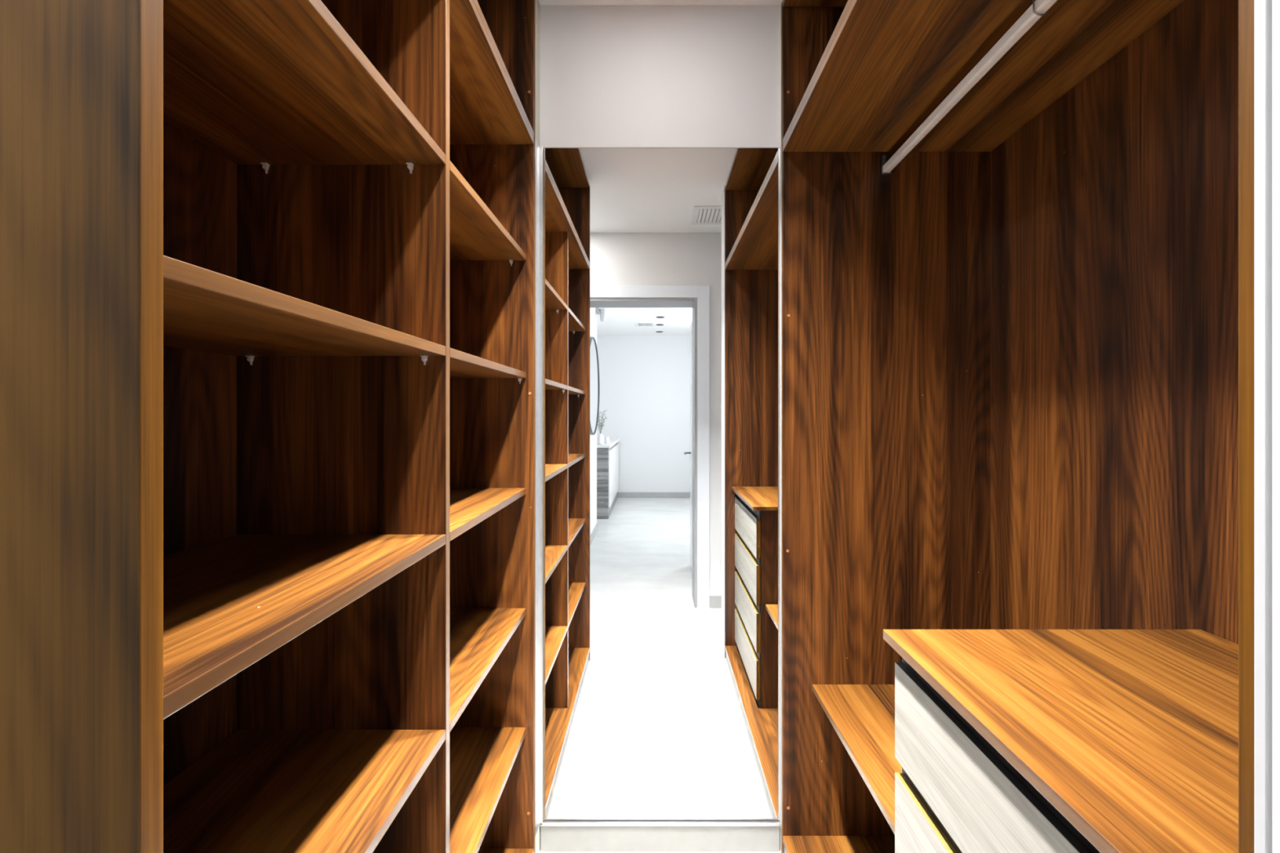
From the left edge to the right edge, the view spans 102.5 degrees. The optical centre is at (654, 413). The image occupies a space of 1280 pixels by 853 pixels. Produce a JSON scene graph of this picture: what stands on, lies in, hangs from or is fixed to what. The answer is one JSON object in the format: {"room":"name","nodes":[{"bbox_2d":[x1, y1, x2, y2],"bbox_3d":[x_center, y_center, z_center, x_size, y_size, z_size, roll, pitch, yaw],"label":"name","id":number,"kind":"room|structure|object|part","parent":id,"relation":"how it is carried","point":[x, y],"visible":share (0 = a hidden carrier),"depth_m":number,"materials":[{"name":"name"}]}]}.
{"room":"walk-in closet","nodes":[
{"label":"walk-in closet","id":0,"kind":"room"},
{"bbox_2d":[539,4,780,148],"bbox_3d":[0.150,0.044,1.680,2.100,2.652,0.140,0,0,0],"label":"wall","id":1,"kind":"structure","parent":0,"point":[611,76],"depth_m":1.61,"materials":[{"name":"white paint"}]},
{"bbox_2d":[535,0,540,852],"bbox_3d":[-0.367,0.044,1.585,0.015,2.652,0.074,0,0,0],"label":"trim","id":2,"kind":"structure","parent":1,"relation":"attached to","point":[537,3],"depth_m":1.58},
{"bbox_2d":[535,139,781,835],"bbox_3d":[0.013,0.226,1.585,0.777,2.120,0.073,0,0,0],"label":"wall mirror","id":3,"kind":"object","parent":1,"relation":"attached to","point":[658,270],"visible":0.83,"depth_m":1.61,"materials":[{"name":"clear glass"}]},
{"bbox_2d":[540,826,779,852],"bbox_3d":[0.017,1.329,1.613,0.748,0.082,0.018,0,0,0],"label":"baseboard","id":4,"kind":"structure","parent":1,"relation":"attached to","point":[553,838],"depth_m":1.60,"materials":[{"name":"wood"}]},
{"bbox_2d":[779,1,782,852],"bbox_3d":[0.400,0.044,1.609,0.012,2.652,0.025,0,0,0],"label":"trim","id":5,"kind":"structure","parent":1,"relation":"attached to","point":[781,2],"depth_m":1.60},
{"bbox_2d":[539,849,781,852],"bbox_3d":[-0.100,1.420,-1.800,4.200,0.100,7.200,0,0,0],"label":"floor","id":6,"kind":"structure","parent":0,"point":[780,850],"depth_m":1.60,"materials":[{"name":"grey tile"}]},
{"bbox_2d":[0,0,535,852],"bbox_3d":[-0.567,0.050,0.953,0.413,2.640,1.189,0,0,0],"label":"shelving unit","id":7,"kind":"object","parent":6,"relation":"on","point":[267,268],"visible":1,"depth_m":0.82,"materials":[{"name":"brown wood"}]},
{"bbox_3d":[-0.566,0.050,0.368,0.411,2.640,0.018,0,0,0],"label":"panel","id":8,"kind":"part","parent":7,"relation":"part of","materials":[{"name":"brown wood"}]},
{"bbox_3d":[-0.770,0.022,0.953,0.006,2.548,1.153,0,0,0],"label":"panel","id":9,"kind":"part","parent":7,"relation":"part of","materials":[{"name":"brown wood"}]},
{"bbox_3d":[-0.574,0.588,0.659,0.382,0.018,0.564,0,0,0],"label":"shelf","id":10,"kind":"part","parent":7,"relation":"part of","materials":[{"name":"brown wood"}]},
{"bbox_3d":[-0.574,0.230,0.659,0.382,0.018,0.564,0,0,0],"label":"shelf","id":11,"kind":"part","parent":7,"relation":"part of","materials":[{"name":"brown wood"}]},
{"bbox_3d":[-0.574,-0.115,0.659,0.382,0.018,0.564,0,0,0],"label":"shelf","id":12,"kind":"part","parent":7,"relation":"part of","materials":[{"name":"brown wood"}]},
{"bbox_3d":[-0.574,-0.466,0.659,0.382,0.018,0.564,0,0,0],"label":"shelf","id":13,"kind":"part","parent":7,"relation":"part of","materials":[{"name":"brown wood"}]},
{"bbox_3d":[-0.574,0.943,1.245,0.382,0.018,0.569,0,0,0],"label":"shelf","id":14,"kind":"part","parent":7,"relation":"part of","materials":[{"name":"brown wood"}]},
{"bbox_3d":[-0.574,0.588,1.245,0.382,0.018,0.569,0,0,0],"label":"shelf","id":15,"kind":"part","parent":7,"relation":"part of","materials":[{"name":"brown wood"}]},
{"bbox_3d":[-0.574,0.230,1.245,0.382,0.018,0.569,0,0,0],"label":"shelf","id":16,"kind":"part","parent":7,"relation":"part of","materials":[{"name":"brown wood"}]},
{"bbox_3d":[-0.574,-0.115,1.245,0.382,0.018,0.569,0,0,0],"label":"shelf","id":17,"kind":"part","parent":7,"relation":"part of","materials":[{"name":"brown wood"}]},
{"bbox_3d":[-0.574,-0.466,1.245,0.382,0.018,0.569,0,0,0],"label":"shelf","id":18,"kind":"part","parent":7,"relation":"part of","materials":[{"name":"brown wood"}]},
{"bbox_3d":[-0.564,-0.821,0.953,0.407,0.036,1.153,0,0,0],"label":"fixed shelf","id":19,"kind":"part","parent":7,"relation":"part of","materials":[{"name":"brown wood"}]},
{"bbox_3d":[-0.566,0.050,1.539,0.411,2.640,0.018,0,0,0],"label":"panel","id":20,"kind":"part","parent":7,"relation":"part of","materials":[{"name":"brown wood"}]},
{"bbox_3d":[-0.564,1.305,0.953,0.407,0.018,1.153,0,0,0],"label":"shelf","id":21,"kind":"part","parent":7,"relation":"part of","materials":[{"name":"brown wood"}]},
{"bbox_2d":[781,0,1253,852],"bbox_3d":[0.718,0.050,0.963,0.647,2.640,1.267,0,0,0],"label":"wardrobe","id":22,"kind":"object","parent":6,"relation":"on","point":[1017,236],"visible":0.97,"depth_m":1.35,"materials":[{"name":"brown wood"}]},
{"bbox_2d":[782,835,894,852],"bbox_3d":[0.714,1.307,0.963,0.639,0.018,1.232,0,0,0],"label":"shelf","id":23,"kind":"object","parent":22,"relation":"attached to","point":[792,844],"depth_m":1.55,"materials":[{"name":"brown wood"}]},
{"bbox_2d":[812,684,902,834],"bbox_3d":[0.758,0.841,1.278,0.549,0.018,0.601,0,0,0],"label":"shelf","id":24,"kind":"object","parent":22,"relation":"attached to","point":[862,717],"depth_m":1.35,"materials":[{"name":"brown wood"}]},
{"bbox_3d":[0.717,0.050,1.588,0.645,2.640,0.018,0,0,0],"label":"panel","id":25,"kind":"part","parent":22,"relation":"part of","materials":[{"name":"brown wood"}]},
{"bbox_3d":[0.711,-0.751,0.963,0.022,0.028,1.226,0,0,0],"label":"hanging rail","id":26,"kind":"part","parent":22,"relation":"part of","materials":[{"name":"metal"}]},
{"bbox_2d":[782,0,1184,151],"bbox_3d":[0.714,-0.825,0.963,0.639,0.038,1.232,0,0,0],"label":"shelf","id":27,"kind":"object","parent":22,"relation":"attached to","point":[885,66],"depth_m":1.19,"materials":[{"name":"brown wood"}]},
{"bbox_2d":[883,629,1238,852],"bbox_3d":[0.731,0.852,0.659,0.600,0.890,0.623,0,0,0],"label":"drawer unit","id":28,"kind":"object","parent":22,"relation":"on","point":[1006,740],"visible":1,"depth_m":0.71,"materials":[{"name":"brown wood"}]},
{"bbox_3d":[0.457,0.757,0.654,0.018,0.177,0.608,0,0,0],"label":"drawer","id":29,"kind":"part","parent":28,"relation":"part of","materials":[{"name":"white wood"}]},
{"bbox_3d":[0.457,0.551,0.654,0.018,0.177,0.608,0,0,0],"label":"drawer","id":30,"kind":"part","parent":28,"relation":"part of","materials":[{"name":"white wood"}]},
{"bbox_3d":[1.037,0.023,0.963,0.008,2.550,1.232,0,0,0],"label":"panel","id":31,"kind":"part","parent":22,"relation":"part of","materials":[{"name":"brown wood"}]},
{"bbox_3d":[0.717,0.050,0.338,0.645,2.640,0.017,0,0,0],"label":"panel","id":32,"kind":"part","parent":22,"relation":"part of","materials":[{"name":"brown wood"}]},
{"bbox_2d":[538,0,782,4],"bbox_3d":[-0.100,-1.332,-1.800,4.200,0.100,7.200,0,0,0],"label":"ceiling","id":33,"kind":"structure","parent":0,"point":[541,2],"depth_m":1.60,"materials":[{"name":"white paint"}]},
{"bbox_2d":[1272,0,1279,852],"bbox_3d":[1.196,0.044,0.265,1.608,2.652,0.129,0,0,0],"label":"wall","id":34,"kind":"structure","parent":0,"point":[1276,3],"depth_m":0.32,"materials":[{"name":"white paint"}]},
{"bbox_2d":[1253,0,1272,852],"bbox_3d":[0.395,0.044,0.333,0.006,2.652,0.007,0,0,0],"label":"trim","id":35,"kind":"structure","parent":34,"relation":"attached to","point":[1263,9],"depth_m":0.33,"materials":[{"name":"grey"}]}
]}

